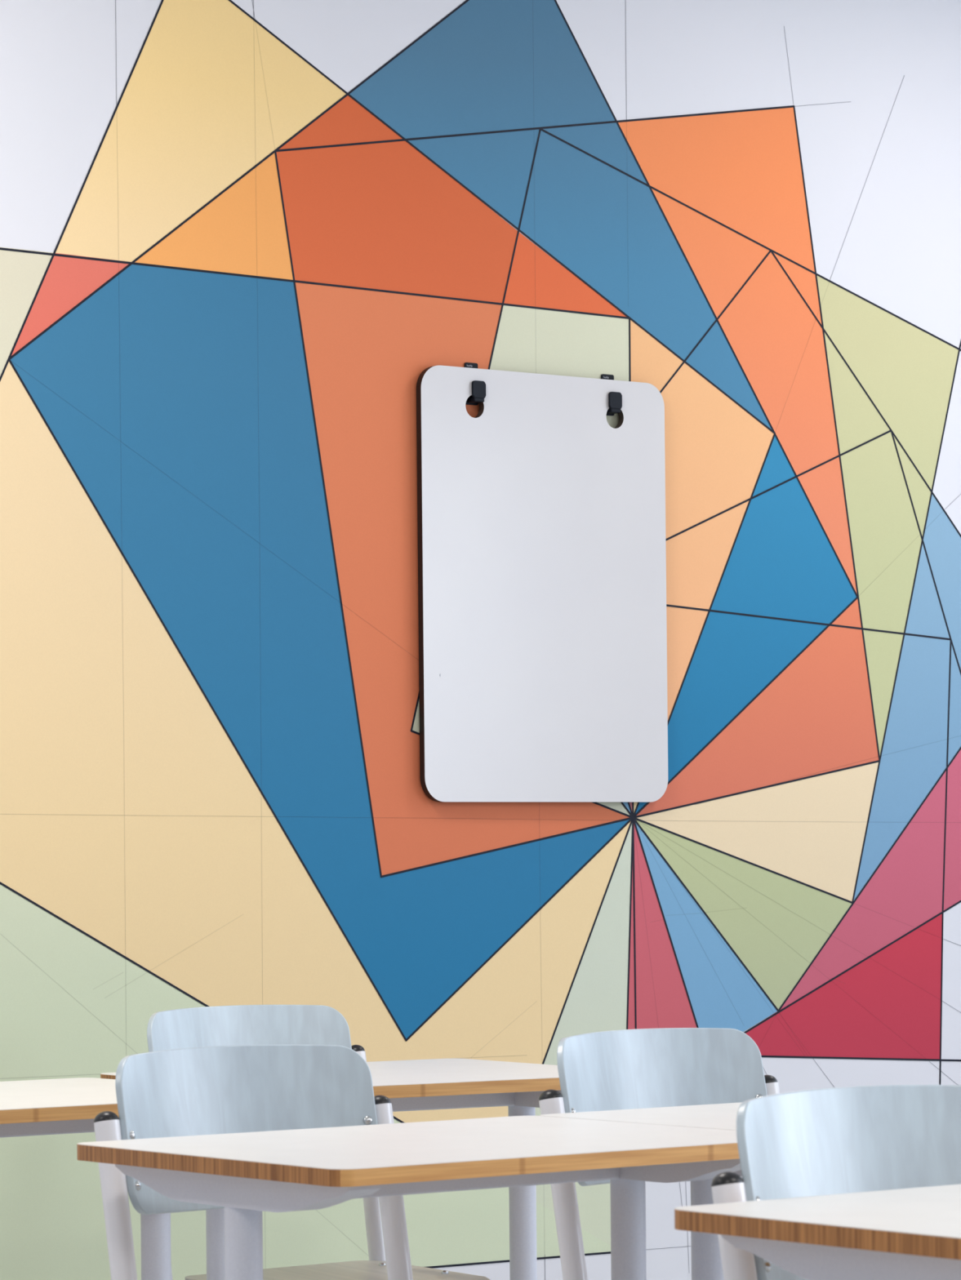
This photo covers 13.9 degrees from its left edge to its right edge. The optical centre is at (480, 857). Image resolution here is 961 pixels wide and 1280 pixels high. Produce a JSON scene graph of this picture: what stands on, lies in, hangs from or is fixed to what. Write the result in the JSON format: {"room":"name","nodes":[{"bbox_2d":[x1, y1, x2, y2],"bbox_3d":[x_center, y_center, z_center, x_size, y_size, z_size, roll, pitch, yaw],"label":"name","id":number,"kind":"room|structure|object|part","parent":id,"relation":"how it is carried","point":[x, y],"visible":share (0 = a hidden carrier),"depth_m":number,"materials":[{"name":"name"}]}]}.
{"room":"classroom","nodes":[
{"label":"classroom","id":0,"kind":"room"},
{"bbox_2d":[0,0,960,1279],"bbox_3d":[-1.727,-0.553,7.684,11.400,3.450,0.200,-1,0,-37],"label":"wall","id":1,"kind":"structure","parent":0,"point":[900,251],"depth_m":9.39,"materials":[{"name":"paint"}]},
{"bbox_2d":[464,362,485,404],"bbox_3d":[-0.012,-1.064,8.851,0.036,0.094,0.032,-1,0,-37],"label":"hook","id":2,"kind":"object","parent":1,"relation":"attached to","point":[478,388],"visible":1,"depth_m":8.84,"materials":[{"name":"black plastic"}]},
{"bbox_3d":[-0.021,-1.064,8.863,0.036,0.095,0.004,-1,0,-37],"label":"wall plate","id":3,"kind":"part","parent":2,"relation":"part of","materials":[{"name":"black plastic"}]},
{"bbox_3d":[-0.011,-1.026,8.850,0.028,0.011,0.030,-1,0,-37],"label":"arm","id":4,"kind":"part","parent":2,"relation":"part of","materials":[{"name":"black plastic"}]},
{"bbox_2d":[416,365,667,802],"bbox_3d":[0.147,-0.612,8.970,0.706,0.973,0.018,-1,0,-37],"label":"whiteboard","id":5,"kind":"object","parent":2,"relation":"hanging from","point":[541,521],"visible":1,"depth_m":8.95,"materials":[{"name":"plastic"}]},
{"bbox_2d":[0,0,960,1279],"bbox_3d":[-0.161,-0.537,8.755,3.914,3.135,0.001,-1,0,-37],"label":"wall mural","id":6,"kind":"object","parent":1,"relation":"attached to","point":[212,794],"visible":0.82,"depth_m":8.74,"materials":[{"name":"paint"}]},
{"bbox_2d":[600,373,622,415],"bbox_3d":[0.302,-1.067,9.091,0.036,0.094,0.032,-1,0,-37],"label":"hook","id":7,"kind":"object","parent":1,"relation":"attached to","point":[615,398],"visible":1,"depth_m":9.08,"materials":[{"name":"black plastic"}]},
{"bbox_3d":[0.293,-1.067,9.103,0.036,0.095,0.004,-1,0,-37],"label":"wall plate","id":8,"kind":"part","parent":7,"relation":"part of","materials":[{"name":"black plastic"}]},
{"bbox_3d":[0.303,-1.030,9.090,0.028,0.011,0.030,-1,0,-37],"label":"arm","id":9,"kind":"part","parent":7,"relation":"part of","materials":[{"name":"black plastic"}]},
{"bbox_3d":[1.404,1.216,3.613,11.400,0.150,10.450,-1,0,-37],"label":"floor","id":10,"kind":"structure","parent":0,"visible":0},
{"bbox_2d":[0,1077,171,1279],"bbox_3d":[-0.850,0.788,6.837,0.842,0.750,0.715,-1,0,-37],"label":"school desk","id":11,"kind":"object","parent":10,"relation":"on","point":[28,1108],"visible":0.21,"depth_m":6.91,"materials":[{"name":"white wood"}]},
{"bbox_3d":[-0.580,0.783,7.049,0.052,0.655,0.056,-1,0,-37],"label":"leg","id":12,"kind":"part","parent":11,"relation":"part of","materials":[{"name":"white metal"}]},
{"bbox_2d":[93,1044,413,1279],"bbox_3d":[-0.236,0.725,5.912,0.555,0.866,0.624,-1,0,-39],"label":"chair","id":13,"kind":"object","parent":10,"relation":"on","point":[242,1088],"visible":0.66,"depth_m":6.11,"materials":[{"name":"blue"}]},
{"bbox_3d":[-0.373,0.417,6.075,0.484,0.248,0.117,-1,0,-39],"label":"backrest","id":14,"kind":"part","parent":13,"relation":"part of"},
{"bbox_2d":[146,1004,489,1279],"bbox_3d":[-0.333,0.726,7.604,0.555,0.866,0.624,-1,0,-38],"label":"chair","id":15,"kind":"object","parent":10,"relation":"on","point":[238,1024],"visible":0.34,"depth_m":7.79,"materials":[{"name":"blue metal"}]},
{"bbox_3d":[-0.466,0.418,7.768,0.484,0.248,0.117,-1,0,-38],"label":"backrest","id":16,"kind":"part","parent":15,"relation":"part of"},
{"bbox_3d":[-0.272,0.817,7.528,0.470,0.032,0.430,-1,0,-38],"label":"seat","id":17,"kind":"part","parent":15,"relation":"part of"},
{"bbox_2d":[100,1057,561,1279],"bbox_3d":[-0.194,0.780,7.392,0.808,0.750,0.715,-1,0,-32],"label":"school desk","id":18,"kind":"object","parent":10,"relation":"on","point":[411,1085],"visible":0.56,"depth_m":7.44,"materials":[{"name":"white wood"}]},
{"bbox_3d":[-0.476,0.780,7.218,0.050,0.655,0.056,-1,0,-32],"label":"leg","id":19,"kind":"part","parent":18,"relation":"part of","materials":[{"name":"white metal"}]},
{"bbox_3d":[0.082,0.775,7.572,0.050,0.655,0.056,-1,0,-32],"label":"leg","id":20,"kind":"part","parent":18,"relation":"part of","materials":[{"name":"white metal"}]},
{"bbox_3d":[0.079,0.451,7.572,0.052,0.050,0.618,-1,0,-32],"label":"support arm","id":21,"kind":"part","parent":18,"relation":"part of"},
{"bbox_2d":[76,1115,740,1279],"bbox_3d":[-0.049,0.780,5.650,0.842,0.750,0.668,-1,0,-37],"label":"school desk","id":22,"kind":"object","parent":10,"relation":"on","point":[249,1175],"visible":0.88,"depth_m":5.52,"materials":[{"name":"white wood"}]},
{"bbox_3d":[-0.325,0.781,5.445,0.052,0.655,0.053,-1,0,-37],"label":"leg","id":23,"kind":"part","parent":22,"relation":"part of","materials":[{"name":"white metal"}]},
{"bbox_3d":[-0.328,0.457,5.445,0.054,0.050,0.578,-1,0,-37],"label":"support arm","id":24,"kind":"part","parent":22,"relation":"part of"},
{"bbox_3d":[0.222,0.775,5.863,0.052,0.655,0.053,-1,0,-37],"label":"leg","id":25,"kind":"part","parent":22,"relation":"part of","materials":[{"name":"white metal"}]},
{"bbox_3d":[0.219,0.451,5.863,0.054,0.050,0.578,-1,0,-37],"label":"support arm","id":26,"kind":"part","parent":22,"relation":"part of"},
{"bbox_2d":[539,1102,742,1279],"bbox_3d":[0.622,0.774,6.163,0.842,0.750,0.668,-1,0,-37],"label":"school desk","id":27,"kind":"object","parent":10,"relation":"on","point":[706,1262],"visible":0.09,"depth_m":5.97,"materials":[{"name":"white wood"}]},
{"bbox_3d":[0.346,0.774,5.958,0.052,0.655,0.053,-1,0,-37],"label":"leg","id":28,"kind":"part","parent":27,"relation":"part of","materials":[{"name":"white metal"}]},
{"bbox_3d":[0.343,0.450,5.958,0.054,0.050,0.578,-1,0,-37],"label":"support arm","id":29,"kind":"part","parent":27,"relation":"part of"},
{"bbox_2d":[538,1027,779,1279],"bbox_3d":[0.433,0.718,6.372,0.555,0.866,0.624,-1,0,-44],"label":"chair","id":30,"kind":"object","parent":10,"relation":"on","point":[664,1067],"visible":0.46,"depth_m":6.56,"materials":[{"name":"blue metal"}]},
{"bbox_3d":[0.284,0.411,6.523,0.484,0.248,0.117,-1,0,-44],"label":"backrest","id":31,"kind":"part","parent":30,"relation":"part of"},
{"bbox_2d":[674,1183,960,1279],"bbox_3d":[0.751,0.772,4.515,0.842,0.750,0.665,-1,0,-37],"label":"school desk","id":32,"kind":"object","parent":10,"relation":"on","point":[911,1233],"visible":1,"depth_m":4.38,"materials":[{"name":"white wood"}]},
{"bbox_3d":[0.472,0.449,4.309,0.054,0.050,0.575,-1,0,-37],"label":"support arm","id":33,"kind":"part","parent":32,"relation":"part of"},
{"bbox_2d":[711,1084,960,1279],"bbox_3d":[0.614,0.716,4.677,0.555,0.866,0.624,-1,0,-40],"label":"chair","id":34,"kind":"object","parent":10,"relation":"on","point":[846,1140],"visible":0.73,"depth_m":4.85,"materials":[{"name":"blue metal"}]}
]}

